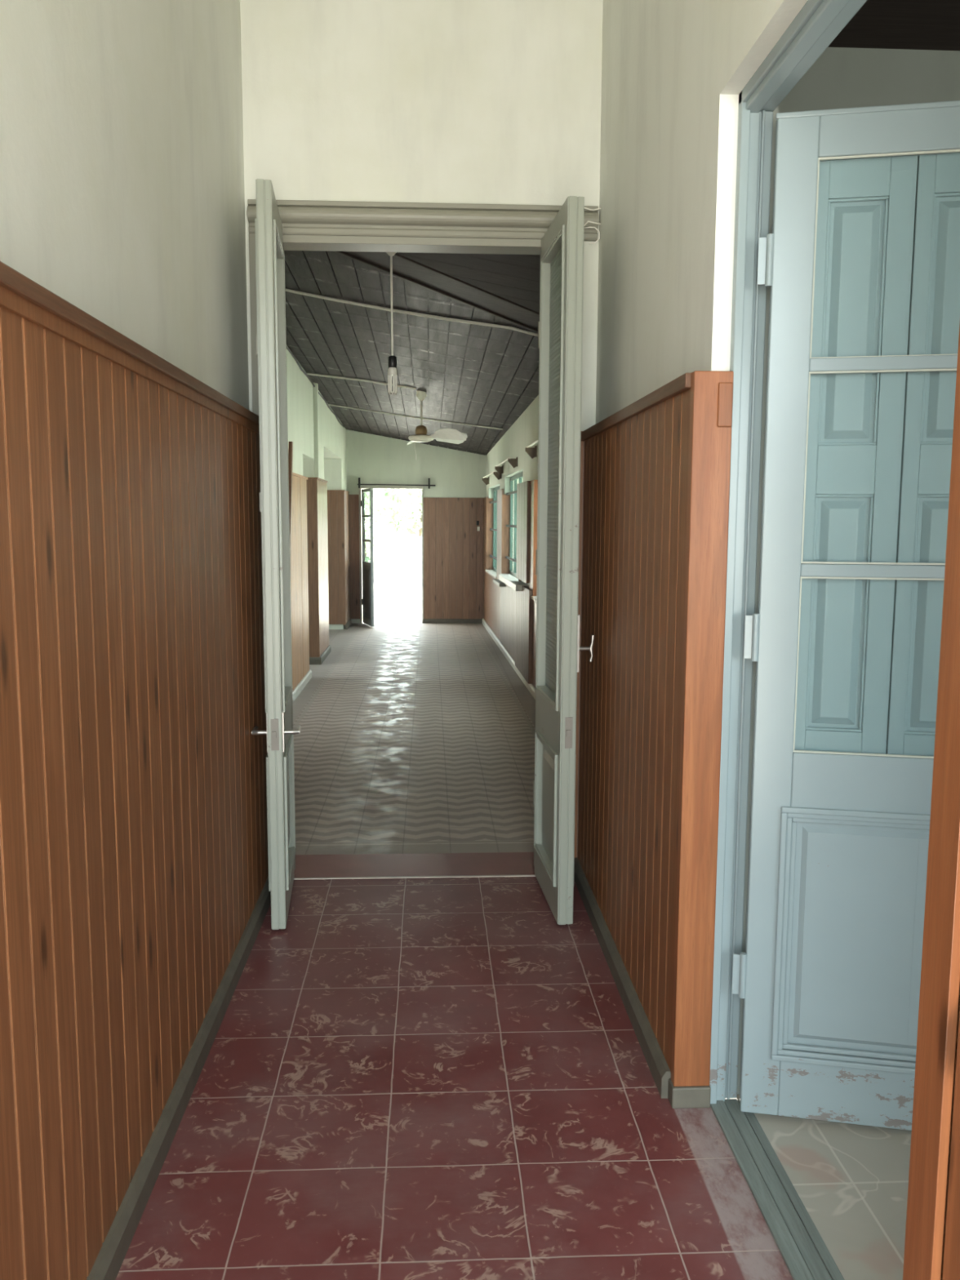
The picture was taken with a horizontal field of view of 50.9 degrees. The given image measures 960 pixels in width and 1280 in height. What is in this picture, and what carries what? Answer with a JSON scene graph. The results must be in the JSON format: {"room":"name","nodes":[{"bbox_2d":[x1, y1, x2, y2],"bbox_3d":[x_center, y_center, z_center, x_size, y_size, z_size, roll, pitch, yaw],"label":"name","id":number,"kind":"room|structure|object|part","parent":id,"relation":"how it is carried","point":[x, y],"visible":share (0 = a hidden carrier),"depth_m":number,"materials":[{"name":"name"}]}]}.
{"room":"hallway","nodes":[
{"label":"hallway","id":0,"kind":"room"},
{"bbox_2d":[0,0,249,410],"bbox_3d":[-0.868,-0.716,1.527,0.200,3.950,4.725,0,7,-3],"label":"wall","id":1,"kind":"structure","parent":0,"point":[122,194],"depth_m":2.35,"materials":[{"name":"beige paint"}]},
{"bbox_2d":[0,261,258,425],"bbox_3d":[-0.728,-0.539,1.545,0.081,0.030,4.705,0,7,-3],"label":"trim","id":2,"kind":"structure","parent":1,"relation":"attached to","point":[11,279],"depth_m":1.89,"materials":[{"name":"brown wood"}]},
{"bbox_2d":[0,284,268,1279],"bbox_3d":[-0.737,0.324,1.649,0.071,1.737,4.705,0,7,-3],"label":"panelling","id":3,"kind":"object","parent":1,"relation":"attached to","point":[134,860],"visible":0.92,"depth_m":1.94,"materials":[{"name":"brown wood"}]},
{"bbox_2d":[86,876,271,1279],"bbox_3d":[-0.705,1.210,1.757,0.032,0.072,4.705,0,7,-3],"label":"baseboard","id":4,"kind":"structure","parent":1,"relation":"attached to","point":[107,1265],"depth_m":2.37,"materials":[{"name":"grey wood"}]},
{"bbox_2d":[251,178,301,929],"bbox_3d":[-0.736,-0.264,3.655,0.168,2.520,0.551,-1,7,-7],"label":"door","id":5,"kind":"structure","parent":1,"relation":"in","point":[271,336],"depth_m":3.45,"materials":[{"name":"grey wood"}]},
{"bbox_3d":[-0.772,0.314,3.551,0.059,0.140,0.126,-1,7,-7],"label":"lever handle","id":6,"kind":"part","parent":5,"relation":"part of","materials":[{"name":"metal"}]},
{"bbox_3d":[-0.704,0.326,3.457,0.026,0.110,0.012,-1,7,-7],"label":"lock plate","id":7,"kind":"part","parent":5,"relation":"part of","materials":[{"name":"metal"}]},
{"bbox_3d":[-0.740,0.624,3.764,0.040,0.445,0.400,-1,7,-7],"label":"panel","id":8,"kind":"part","parent":5,"relation":"part of","materials":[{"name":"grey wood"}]},
{"bbox_3d":[-0.663,0.313,3.565,0.059,0.140,0.126,-1,7,-7],"label":"lever handle","id":9,"kind":"part","parent":5,"relation":"part of","materials":[{"name":"metal"}]},
{"bbox_2d":[286,345,346,629],"bbox_3d":[-1.845,-1.200,9.066,0.520,3.100,9.951,0,7,-3],"label":"wall","id":10,"kind":"structure","parent":0,"point":[332,435],"depth_m":9.80,"materials":[{"name":"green paint"}]},
{"bbox_2d":[288,441,293,551],"bbox_3d":[-1.444,-0.483,7.595,0.025,2.030,0.600,0,7,-3],"label":"wooden slat","id":11,"kind":"object","parent":10,"relation":"attached to","point":[291,443],"visible":0.36,"depth_m":7.68,"materials":[{"name":"brown wood"}]},
{"bbox_2d":[290,471,309,690],"bbox_3d":[-1.443,-0.286,6.675,0.042,1.760,4.951,0,7,-3],"label":"panelling","id":12,"kind":"object","parent":10,"relation":"attached to","point":[299,553],"visible":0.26,"depth_m":8.52,"materials":[{"name":"brown wood"}]},
{"bbox_2d":[292,669,311,702],"bbox_3d":[-1.433,0.602,6.783,0.030,0.070,4.951,0,7,-3],"label":"baseboard","id":13,"kind":"structure","parent":10,"relation":"attached to","point":[295,692],"depth_m":8.51,"materials":[{"name":"grey wood"}]},
{"bbox_2d":[286,346,344,427],"bbox_3d":[-1.552,-2.363,8.613,0.016,0.274,9.200,0,7,-3],"label":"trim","id":14,"kind":"structure","parent":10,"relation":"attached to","point":[287,348],"depth_m":9.41,"materials":[{"name":"wood"}]},
{"bbox_2d":[309,657,321,664],"bbox_3d":[-1.841,0.209,10.033,0.520,0.070,0.030,0,7,-3],"label":"baseboard","id":15,"kind":"structure","parent":10,"relation":"attached to","point":[313,660],"depth_m":10.03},
{"bbox_2d":[313,382,319,477],"bbox_3d":[-1.606,-2.150,9.881,0.042,1.107,0.070,0,7,-3],"label":"trim","id":16,"kind":"structure","parent":10,"relation":"attached to","point":[316,431],"depth_m":9.86,"materials":[{"name":"green paint"}]},
{"bbox_2d":[306,477,328,657],"bbox_3d":[-1.893,-0.756,10.423,0.558,1.793,1.000,0,7,-3],"label":"panelling","id":17,"kind":"object","parent":10,"relation":"attached to","point":[317,487],"visible":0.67,"depth_m":10.03,"materials":[{"name":"brown wood"}]},
{"bbox_2d":[320,644,331,663],"bbox_3d":[-1.622,0.147,10.556,0.030,0.070,0.980,0,7,-3],"label":"baseboard","id":18,"kind":"object","parent":10,"relation":"attached to","point":[328,650],"visible":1,"depth_m":10.53,"materials":[{"name":"grey wood"}]},
{"bbox_2d":[327,489,350,625],"bbox_3d":[-2.045,-1.104,13.455,0.558,1.758,0.790,0,7,-3],"label":"panelling","id":19,"kind":"object","parent":10,"relation":"attached to","point":[338,508],"visible":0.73,"depth_m":13.11,"materials":[{"name":"brown wood"}]},
{"bbox_2d":[345,618,351,629],"bbox_3d":[-1.773,-0.218,13.580,0.030,0.070,0.760,0,7,-3],"label":"baseboard","id":20,"kind":"object","parent":10,"relation":"attached to","point":[348,623],"visible":1,"depth_m":13.47,"materials":[{"name":"grey wood"}]},
{"bbox_2d":[284,250,539,455],"bbox_3d":[-0.516,-2.246,8.880,2.180,0.695,9.800,0,7,-3],"label":"ceiling","id":21,"kind":"structure","parent":0,"point":[471,374],"depth_m":7.43,"materials":[{"name":"grey wood"}]},
{"bbox_2d":[306,372,416,389],"bbox_3d":[-1.086,-2.337,9.079,1.056,0.183,0.078,2,7,15],"label":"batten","id":22,"kind":"object","parent":21,"relation":"attached to","point":[307,373],"visible":0.91,"depth_m":9.05,"materials":[{"name":"grey wood"}]},
{"bbox_2d":[284,288,537,336],"bbox_3d":[-0.423,-1.970,6.049,2.006,0.368,0.187,0,7,-3],"label":"batten","id":23,"kind":"object","parent":21,"relation":"attached to","point":[286,289],"visible":0.79,"depth_m":6.07,"materials":[{"name":"grey wood"}]},
{"bbox_2d":[328,404,502,430],"bbox_3d":[-0.714,-2.434,10.997,2.021,0.329,0.061,2,7,17],"label":"cable","id":24,"kind":"object","parent":21,"relation":"attached to","point":[329,404],"visible":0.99,"depth_m":11.01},
{"bbox_2d":[333,251,539,333],"bbox_3d":[-0.309,-1.870,5.129,2.955,0.457,0.336,-6,9,-41],"label":"beam","id":25,"kind":"structure","parent":21,"relation":"attached to","point":[406,268],"depth_m":5.26,"materials":[{"name":"grey wood"}]},
{"bbox_2d":[406,391,467,460],"bbox_3d":[-0.396,-1.966,9.290,0.570,0.625,0.769,0,7,-3],"label":"ceiling fan","id":26,"kind":"object","parent":21,"relation":"hanging from","point":[446,435],"visible":0.98,"depth_m":9.14,"materials":[{"name":"white plastic"}]},
{"bbox_3d":[-0.537,-1.842,9.221,0.240,0.065,0.240,0,7,-3],"label":"motor","id":27,"kind":"part","parent":26,"relation":"part of","materials":[{"name":"white plastic"}]},
{"bbox_3d":[-0.537,-1.914,9.212,0.110,0.090,0.110,0,7,-3],"label":"motor","id":28,"kind":"part","parent":26,"relation":"part of","materials":[{"name":"brown metal"}]},
{"bbox_3d":[-0.298,-1.845,9.074,0.360,0.099,0.170,4,8,31],"label":"blade","id":29,"kind":"part","parent":26,"relation":"part of","materials":[{"name":"white plastic"}]},
{"bbox_3d":[-0.294,-1.879,9.357,0.360,0.099,0.170,-4,8,-30],"label":"blade","id":30,"kind":"part","parent":26,"relation":"part of","materials":[{"name":"white plastic"}]},
{"bbox_2d":[292,622,535,854],"bbox_3d":[-0.589,0.366,9.318,3.250,0.060,9.951,0,7,-3],"label":"floor","id":31,"kind":"structure","parent":0,"point":[412,738],"depth_m":6.47,"materials":[{"name":"tile"}]},
{"bbox_2d":[362,620,422,623],"bbox_3d":[-1.230,-0.239,14.225,0.860,0.043,0.410,0,7,-3],"label":"doorstep","id":32,"kind":"object","parent":31,"relation":"on","point":[375,621],"visible":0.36,"depth_m":14.21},
{"bbox_2d":[346,429,485,622],"bbox_3d":[-0.849,-1.787,13.972,3.100,3.100,0.200,0,7,-3],"label":"wall","id":33,"kind":"structure","parent":0,"point":[374,459],"depth_m":13.80,"materials":[{"name":"green paint"}]},
{"bbox_2d":[349,494,359,618],"bbox_3d":[-1.727,-1.141,13.889,0.135,1.710,0.016,0,7,-3],"label":"panelling","id":34,"kind":"object","parent":33,"relation":"attached to","point":[354,567],"visible":1,"depth_m":13.88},
{"bbox_2d":[360,488,373,626],"bbox_3d":[-1.520,-1.118,13.597,0.043,1.825,0.612,-2,7,-18],"label":"door","id":35,"kind":"structure","parent":33,"relation":"in","point":[366,502],"depth_m":13.55,"materials":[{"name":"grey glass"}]},
{"bbox_3d":[-1.512,-1.829,13.507,0.003,0.310,0.530,-2,7,-18],"label":"glass pane","id":36,"kind":"part","parent":35,"relation":"part of","materials":[{"name":"clear glass"}]},
{"bbox_3d":[-1.521,-0.653,13.647,0.023,0.720,0.530,-2,7,-18],"label":"panel","id":37,"kind":"part","parent":35,"relation":"part of","materials":[{"name":"wood"}]},
{"bbox_3d":[-1.513,-1.502,13.546,0.003,0.300,0.530,-2,7,-18],"label":"glass pane","id":38,"kind":"part","parent":35,"relation":"part of","materials":[{"name":"glass"}]},
{"bbox_3d":[-1.514,-1.187,13.584,0.003,0.275,0.530,-2,7,-18],"label":"glass pane","id":39,"kind":"part","parent":35,"relation":"part of","materials":[{"name":"clear glass"}]},
{"bbox_2d":[359,485,423,623],"bbox_3d":[-1.220,-1.174,13.950,0.885,1.885,0.112,0,7,-3],"label":"door frame","id":40,"kind":"structure","parent":33,"relation":"attached to","point":[361,486],"depth_m":13.86,"materials":[{"name":"white wood"}]},
{"bbox_2d":[357,477,435,488],"bbox_3d":[-1.140,-2.141,13.767,1.060,0.140,0.088,0,7,-3],"label":"curtain rod","id":41,"kind":"object","parent":33,"relation":"attached to","point":[359,484],"visible":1,"depth_m":13.73,"materials":[{"name":"metal"}]},
{"bbox_3d":[-1.138,-2.113,13.736,1.060,0.026,0.018,0,7,-3],"label":"rod","id":42,"kind":"part","parent":41,"relation":"part of","materials":[{"name":"metal"}]},
{"bbox_2d":[422,618,482,623],"bbox_3d":[-0.375,-0.263,14.050,0.850,0.060,0.025,0,7,-3],"label":"baseboard","id":43,"kind":"structure","parent":33,"relation":"attached to","point":[424,620],"depth_m":14.04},
{"bbox_2d":[423,497,484,618],"bbox_3d":[-0.374,-1.126,13.958,0.845,1.675,0.016,0,7,-3],"label":"panelling","id":44,"kind":"object","parent":33,"relation":"attached to","point":[453,545],"visible":1,"depth_m":13.95,"materials":[{"name":"brown wood"}]},
{"bbox_2d":[240,0,603,431],"bbox_3d":[-0.352,-1.014,4.012,2.900,3.950,0.264,0,7,-3],"label":"wall","id":45,"kind":"structure","parent":0,"point":[433,101],"depth_m":3.77,"materials":[{"name":"beige paint"}]},
{"bbox_2d":[293,874,535,879],"bbox_3d":[-0.268,0.974,4.099,1.070,0.024,0.012,0,7,-3],"label":"trim","id":46,"kind":"structure","parent":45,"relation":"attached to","point":[522,875],"depth_m":4.09,"materials":[{"name":"silver metal"}]},
{"bbox_2d":[246,199,599,871],"bbox_3d":[-0.217,-0.344,3.996,1.315,2.626,0.152,0,7,-3],"label":"door frame","id":47,"kind":"structure","parent":45,"relation":"attached to","point":[307,224],"depth_m":3.80,"materials":[{"name":"wood"}]},
{"bbox_2d":[533,195,595,924],"bbox_3d":[0.312,-0.251,3.714,0.135,2.488,0.551,0,7,-6],"label":"door","id":48,"kind":"structure","parent":45,"relation":"in","point":[560,325],"depth_m":3.58,"materials":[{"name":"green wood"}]},
{"bbox_3d":[0.278,0.622,3.818,0.040,0.445,0.400,0,7,-6],"label":"panel","id":49,"kind":"part","parent":48,"relation":"part of","materials":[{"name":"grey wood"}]},
{"bbox_3d":[0.284,-0.592,3.672,0.004,1.610,0.410,0,7,-6],"label":"glass pane","id":50,"kind":"part","parent":48,"relation":"part of","materials":[{"name":"clear glass"}]},
{"bbox_3d":[0.310,0.324,3.510,0.026,0.110,0.012,0,7,-6],"label":"lock plate","id":51,"kind":"part","parent":48,"relation":"part of","materials":[{"name":"metal"}]},
{"bbox_3d":[0.367,0.010,3.524,0.069,0.200,0.040,0,7,-6],"label":"latch handle","id":52,"kind":"part","parent":48,"relation":"part of","materials":[{"name":"metal"}]},
{"bbox_2d":[573,431,584,857],"bbox_3d":[0.351,0.039,4.035,0.103,1.720,0.016,0,7,-3],"label":"panelling","id":53,"kind":"object","parent":45,"relation":"attached to","point":[582,442],"visible":0.09,"depth_m":4.03,"materials":[{"name":"brown wood"}]},
{"bbox_2d":[584,207,600,244],"bbox_3d":[0.427,-1.566,3.808,0.119,0.133,0.010,0,7,-3],"label":"loose wire","id":54,"kind":"object","parent":45,"relation":"attached to","point":[595,228],"visible":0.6,"depth_m":3.81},
{"bbox_2d":[115,876,793,1279],"bbox_3d":[-0.188,1.273,1.801,1.600,0.060,4.725,0,7,-3],"label":"floor","id":55,"kind":"structure","parent":0,"point":[428,1078],"depth_m":2.44,"materials":[{"name":"red tile"}]},
{"bbox_2d":[293,852,534,877],"bbox_3d":[-0.275,0.977,4.250,1.070,0.062,0.283,0,7,-3],"label":"threshold","id":56,"kind":"object","parent":55,"relation":"on","point":[482,863],"visible":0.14,"depth_m":4.25,"materials":[{"name":"grey stone"}]},
{"bbox_2d":[396,252,540,313],"bbox_3d":[-0.280,-1.849,4.910,2.132,0.457,1.706,0,7,-3],"label":"ceiling","id":57,"kind":"structure","parent":0,"point":[515,278],"depth_m":4.85,"materials":[{"name":"grey wood"}]},
{"bbox_2d":[386,252,397,395],"bbox_3d":[-0.418,-1.509,4.769,0.080,0.682,0.080,0,7,-3],"label":"pendant lamp","id":58,"kind":"object","parent":57,"relation":"hanging from","point":[392,363],"visible":0.87,"depth_m":4.78,"materials":[{"name":"white plastic"}]},
{"bbox_3d":[-0.416,-1.573,4.761,0.014,0.470,0.011,0,7,-3],"label":"rod","id":59,"kind":"part","parent":58,"relation":"part of","materials":[{"name":"white plastic"}]},
{"bbox_2d":[387,355,396,367],"bbox_3d":[-0.416,-1.322,4.792,0.042,0.055,0.042,0,7,-3],"label":"socket","id":60,"kind":"object","parent":58,"relation":"attached to","point":[392,362],"depth_m":4.77,"materials":[{"name":"black plastic"}]},
{"bbox_3d":[-0.416,-1.233,4.802,0.047,0.126,0.044,0,7,-3],"label":"bulb","id":61,"kind":"part","parent":58,"relation":"part of","materials":[{"name":"white glass"}]},
{"bbox_2d":[485,395,538,686],"bbox_3d":[0.577,-1.204,9.186,0.330,3.100,9.960,0,7,-4],"label":"wall","id":62,"kind":"structure","parent":0,"point":[523,432],"depth_m":9.70,"materials":[{"name":"green paint"}]},
{"bbox_2d":[483,497,487,621],"bbox_3d":[0.074,-1.101,13.723,0.016,1.665,0.470,0,7,-4],"label":"panelling","id":63,"kind":"object","parent":62,"relation":"attached to","point":[485,498],"visible":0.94,"depth_m":13.74,"materials":[{"name":"wood"}]},
{"bbox_2d":[485,572,496,635],"bbox_3d":[0.146,-0.485,12.732,0.016,0.680,1.650,0,7,-4],"label":"panelling","id":64,"kind":"object","parent":62,"relation":"attached to","point":[491,587],"visible":0.71,"depth_m":12.71,"materials":[{"name":"brown wood"}]},
{"bbox_2d":[484,483,499,578],"bbox_3d":[0.255,-1.373,12.630,0.252,1.112,1.655,0,7,-4],"label":"window","id":65,"kind":"structure","parent":62,"relation":"in","point":[491,502],"depth_m":13.39,"materials":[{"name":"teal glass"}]},
{"bbox_3d":[0.253,-0.833,12.695,0.252,0.024,1.655,0,7,-4],"label":"sill","id":66,"kind":"part","parent":65,"relation":"part of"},
{"bbox_3d":[0.246,-1.379,12.629,0.004,1.040,1.590,0,7,-4],"label":"glass pane","id":67,"kind":"part","parent":65,"relation":"part of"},
{"bbox_3d":[0.246,-1.379,12.629,0.030,1.100,1.651,0,7,-4],"label":"frame","id":68,"kind":"part","parent":65,"relation":"part of","materials":[{"name":"teal wood"}]},
{"bbox_2d":[482,470,502,484],"bbox_3d":[0.137,-1.992,12.424,0.092,0.106,1.900,0,7,-4],"label":"curtain rod","id":69,"kind":"object","parent":62,"relation":"attached to","point":[495,473],"visible":0.94,"depth_m":11.89,"materials":[{"name":"brown wood"}]},
{"bbox_3d":[0.108,-2.035,12.416,0.018,0.018,1.900,0,7,-4],"label":"rod","id":70,"kind":"part","parent":69,"relation":"part of","materials":[{"name":"white plastic"}]},
{"bbox_2d":[493,578,506,586],"bbox_3d":[0.230,-0.626,11.040,0.110,0.035,0.782,0,7,-4],"label":"ledge","id":71,"kind":"object","parent":62,"relation":"attached to","point":[496,581],"visible":0.62,"depth_m":10.83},
{"bbox_2d":[496,488,503,640],"bbox_3d":[0.226,-0.862,11.556,0.016,1.710,0.600,0,7,-4],"label":"panelling","id":72,"kind":"object","parent":62,"relation":"attached to","point":[500,491],"visible":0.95,"depth_m":11.55,"materials":[{"name":"brown wood"}]},
{"bbox_2d":[494,457,517,475],"bbox_3d":[0.267,-1.819,10.575,0.092,0.106,1.620,0,7,-4],"label":"curtain rod","id":73,"kind":"object","parent":62,"relation":"attached to","point":[513,462],"visible":1,"depth_m":10.07,"materials":[{"name":"brown wood"}]},
{"bbox_3d":[0.238,-1.863,10.568,0.018,0.018,1.620,0,7,-4],"label":"rod","id":74,"kind":"part","parent":73,"relation":"part of","materials":[{"name":"white plastic"}]},
{"bbox_2d":[500,584,515,662],"bbox_3d":[0.303,-0.242,10.424,0.024,0.750,1.800,0,7,-4],"label":"panelling","id":75,"kind":"object","parent":62,"relation":"attached to","point":[507,593],"visible":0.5,"depth_m":10.43,"materials":[{"name":"brown wood"}]},
{"bbox_2d":[481,618,535,699],"bbox_3d":[0.375,0.315,9.244,0.018,0.068,9.723,0,7,-4],"label":"baseboard","id":76,"kind":"structure","parent":62,"relation":"attached to","point":[531,689],"depth_m":10.30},
{"bbox_2d":[500,468,523,581],"bbox_3d":[0.417,-1.157,10.319,0.252,1.097,1.805,0,7,-4],"label":"window","id":77,"kind":"structure","parent":62,"relation":"in","point":[508,535],"depth_m":11.15,"materials":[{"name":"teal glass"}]},
{"bbox_3d":[0.408,-1.163,10.318,0.030,1.085,1.801,0,7,-4],"label":"frame","id":78,"kind":"part","parent":77,"relation":"part of","materials":[{"name":"teal wood"}]},
{"bbox_3d":[0.408,-1.163,10.318,0.004,1.025,1.740,0,7,-4],"label":"glass pane","id":79,"kind":"part","parent":77,"relation":"part of","materials":[{"name":"clear glass"}]},
{"bbox_2d":[498,574,528,591],"bbox_3d":[0.316,-0.562,9.781,0.115,0.056,1.702,0,7,-4],"label":"ledge","id":80,"kind":"object","parent":62,"relation":"attached to","point":[511,581],"visible":0.88,"depth_m":9.52,"materials":[{"name":"white wood"}]},
{"bbox_2d":[515,480,530,583],"bbox_3d":[0.391,-0.968,9.015,0.040,0.870,0.830,0,7,-4],"label":"panelling","id":81,"kind":"object","parent":62,"relation":"attached to","point":[522,488],"visible":0.95,"depth_m":8.86,"materials":[{"name":"wood"}]},
{"bbox_2d":[515,586,533,684],"bbox_3d":[0.393,-0.089,8.990,0.046,0.790,1.090,0,7,-4],"label":"panelling","id":82,"kind":"object","parent":62,"relation":"attached to","point":[523,601],"visible":0.81,"depth_m":8.77,"materials":[{"name":"brown wood"}]},
{"bbox_2d":[524,439,537,458],"bbox_3d":[0.486,-1.446,7.444,0.092,0.106,1.960,0,7,-4],"label":"curtain rod","id":83,"kind":"object","parent":62,"relation":"attached to","point":[531,451],"visible":0.48,"depth_m":8.35,"materials":[{"name":"brown wood"}]},
{"bbox_3d":[0.458,-1.490,7.437,0.018,0.018,1.960,0,7,-4],"label":"rod","id":84,"kind":"part","parent":83,"relation":"part of","materials":[{"name":"white plastic"}]},
{"bbox_2d":[528,480,533,590],"bbox_3d":[0.441,-0.883,8.478,0.016,0.910,0.260,0,7,-4],"label":"panelling","id":85,"kind":"object","parent":62,"relation":"attached to","point":[531,483],"visible":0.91,"depth_m":8.46,"materials":[{"name":"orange wood"}]},
{"bbox_2d":[531,600,536,688],"bbox_3d":[0.507,0.112,7.582,0.016,0.730,1.760,0,7,-4],"label":"panelling","id":86,"kind":"object","parent":62,"relation":"attached to","point":[534,606],"visible":0.04,"depth_m":8.32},
{"bbox_2d":[531,480,537,601],"bbox_3d":[0.617,-0.823,7.475,0.252,1.176,1.765,0,7,-4],"label":"window","id":87,"kind":"structure","parent":62,"relation":"in","point":[535,482],"depth_m":8.34,"materials":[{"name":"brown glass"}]},
{"bbox_3d":[0.615,-0.251,7.544,0.252,0.024,1.765,0,7,-4],"label":"sill","id":88,"kind":"part","parent":87,"relation":"part of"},
{"bbox_2d":[595,0,807,424],"bbox_3d":[0.594,-0.719,1.599,0.052,3.950,4.725,0,7,-3],"label":"wall","id":89,"kind":"structure","parent":0,"point":[674,73],"depth_m":2.73,"materials":[{"name":"beige paint"}]},
{"bbox_2d":[573,857,671,1098],"bbox_3d":[0.433,1.023,3.345,0.032,0.072,1.625,0,7,-3],"label":"baseboard","id":90,"kind":"structure","parent":89,"relation":"attached to","point":[660,1072],"depth_m":3.02,"materials":[{"name":"grey wood"}]},
{"bbox_2d":[577,387,690,1071],"bbox_3d":[0.465,0.160,3.236,0.045,1.692,1.637,0,7,-3],"label":"panelling","id":91,"kind":"object","parent":89,"relation":"attached to","point":[636,469],"visible":0.96,"depth_m":2.92,"materials":[{"name":"brown wood"}]},
{"bbox_2d":[580,373,691,440],"bbox_3d":[0.462,-0.697,3.134,0.059,0.034,1.634,0,7,-3],"label":"trim","id":92,"kind":"structure","parent":89,"relation":"attached to","point":[681,384],"depth_m":2.79,"materials":[{"name":"brown wood"}]},
{"bbox_2d":[667,1078,711,1108],"bbox_3d":[0.523,1.132,2.518,0.097,0.055,0.048,0,7,-3],"label":"trim","id":93,"kind":"structure","parent":89,"relation":"attached to","point":[694,1096],"depth_m":2.50,"materials":[{"name":"beige wood"}]},
{"bbox_2d":[671,370,733,1086],"bbox_3d":[0.528,0.246,2.406,0.091,1.731,0.039,0,7,-3],"label":"trim","id":94,"kind":"structure","parent":89,"relation":"attached to","point":[711,391],"depth_m":2.39,"materials":[{"name":"orange wood"}]},
{"bbox_2d":[731,100,959,1130],"bbox_3d":[0.926,0.011,2.293,0.630,2.315,0.060,2,7,11],"label":"door","id":95,"kind":"structure","parent":89,"relation":"in","point":[860,261],"depth_m":2.30,"materials":[{"name":"blue wood"}]},
{"bbox_3d":[0.933,0.706,2.356,0.466,0.627,0.024,2,7,11],"label":"panel moulding","id":96,"kind":"part","parent":95,"relation":"part of","materials":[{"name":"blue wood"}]},
{"bbox_3d":[0.936,0.703,2.372,0.422,0.585,0.022,2,7,11],"label":"panel","id":97,"kind":"part","parent":95,"relation":"part of","materials":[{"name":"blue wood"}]},
{"bbox_2d":[794,155,917,754],"bbox_3d":[0.831,-0.392,2.284,0.230,1.380,0.020,2,7,11],"label":"shutter","id":98,"kind":"object","parent":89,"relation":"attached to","point":[865,290],"depth_m":2.27,"materials":[{"name":"blue wood"}]},
{"bbox_2d":[885,152,959,755],"bbox_3d":[1.059,-0.386,2.240,0.230,1.380,0.020,2,7,11],"label":"shutter","id":99,"kind":"object","parent":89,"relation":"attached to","point":[931,312],"depth_m":2.24,"materials":[{"name":"blue wood"}]},
{"bbox_2d":[902,322,959,1279],"bbox_3d":[0.626,0.525,0.301,0.101,1.790,1.850,0,7,-3],"label":"panelling","id":100,"kind":"object","parent":89,"relation":"attached to","point":[932,1231],"visible":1,"depth_m":1.17,"materials":[{"name":"orange wood"}]},
{"bbox_2d":[737,105,778,1094],"bbox_3d":[0.592,-0.569,3.072,0.090,3.300,1.430,0,7,-3],"label":"door frame","id":101,"kind":"structure","parent":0,"point":[775,111],"depth_m":2.40,"materials":[{"name":"paint"}]},
{"bbox_2d":[735,1094,911,1279],"bbox_3d":[2.414,1.316,1.540,3.428,0.059,5.100,0,7,-3],"label":"floor","id":102,"kind":"structure","parent":0,"point":[851,1180],"depth_m":2.22,"materials":[{"name":"tile"}]},
{"bbox_2d":[710,1098,844,1279],"bbox_3d":[0.652,1.237,1.936,0.099,0.026,1.218,0,7,-3],"label":"threshold","id":103,"kind":"object","parent":102,"relation":"on","point":[802,1260],"visible":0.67,"depth_m":2.17,"materials":[{"name":"grey wood"}]},
{"bbox_2d":[778,47,959,112],"bbox_3d":[2.262,-0.651,3.816,3.500,3.300,0.100,0,7,-3],"label":"wall","id":104,"kind":"structure","parent":0,"point":[841,77],"depth_m":3.56,"materials":[{"name":"paint"}]},
{"bbox_2d":[827,0,959,50],"bbox_3d":[2.392,-1.841,1.158,3.500,0.100,5.100,0,7,-3],"label":"ceiling","id":105,"kind":"structure","parent":0,"point":[912,24],"depth_m":3.39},
{"label":"outside","id":106,"kind":"structure","parent":0,"visible":0},
{"bbox_2d":[373,581,422,620],"bbox_3d":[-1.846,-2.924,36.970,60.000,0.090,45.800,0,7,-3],"label":"ground","id":107,"kind":"structure","parent":106,"point":[393,600],"depth_m":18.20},
{"bbox_2d":[373,488,384,511],"bbox_3d":[-4.511,-3.428,26.592,3.948,3.380,2.773,0,7,-3],"label":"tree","id":108,"kind":"object","parent":107,"relation":"on","point":[375,491],"visible":0.02,"depth_m":26.66,"materials":[{"name":"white plant"}]},
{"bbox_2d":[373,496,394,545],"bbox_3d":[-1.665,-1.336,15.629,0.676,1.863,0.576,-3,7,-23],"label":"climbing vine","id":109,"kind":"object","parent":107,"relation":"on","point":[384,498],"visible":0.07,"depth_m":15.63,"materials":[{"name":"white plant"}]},
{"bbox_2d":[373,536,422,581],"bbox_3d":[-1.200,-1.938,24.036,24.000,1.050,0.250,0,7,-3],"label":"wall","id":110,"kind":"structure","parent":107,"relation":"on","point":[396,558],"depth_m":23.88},
{"bbox_2d":[373,488,422,536],"bbox_3d":[-1.831,-4.132,30.688,4.035,3.821,2.715,0,7,-3],"label":"tree","id":111,"kind":"object","parent":107,"relation":"on","point":[411,507],"visible":0.23,"depth_m":30.20,"materials":[{"name":"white plant"}]},
{"bbox_3d":[0.658,-1.611,1.563,0.075,0.870,1.420,0,7,-3],"label":"wall","id":112,"kind":"structure","parent":0,"visible":0},
{"bbox_2d":[709,0,866,1104],"bbox_3d":[0.644,0.022,1.810,0.084,2.430,1.320,0,7,-3],"label":"door frame","id":113,"kind":"structure","parent":112,"relation":"attached to","point":[818,23],"depth_m":2.34,"materials":[{"name":"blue wood"}]}
]}

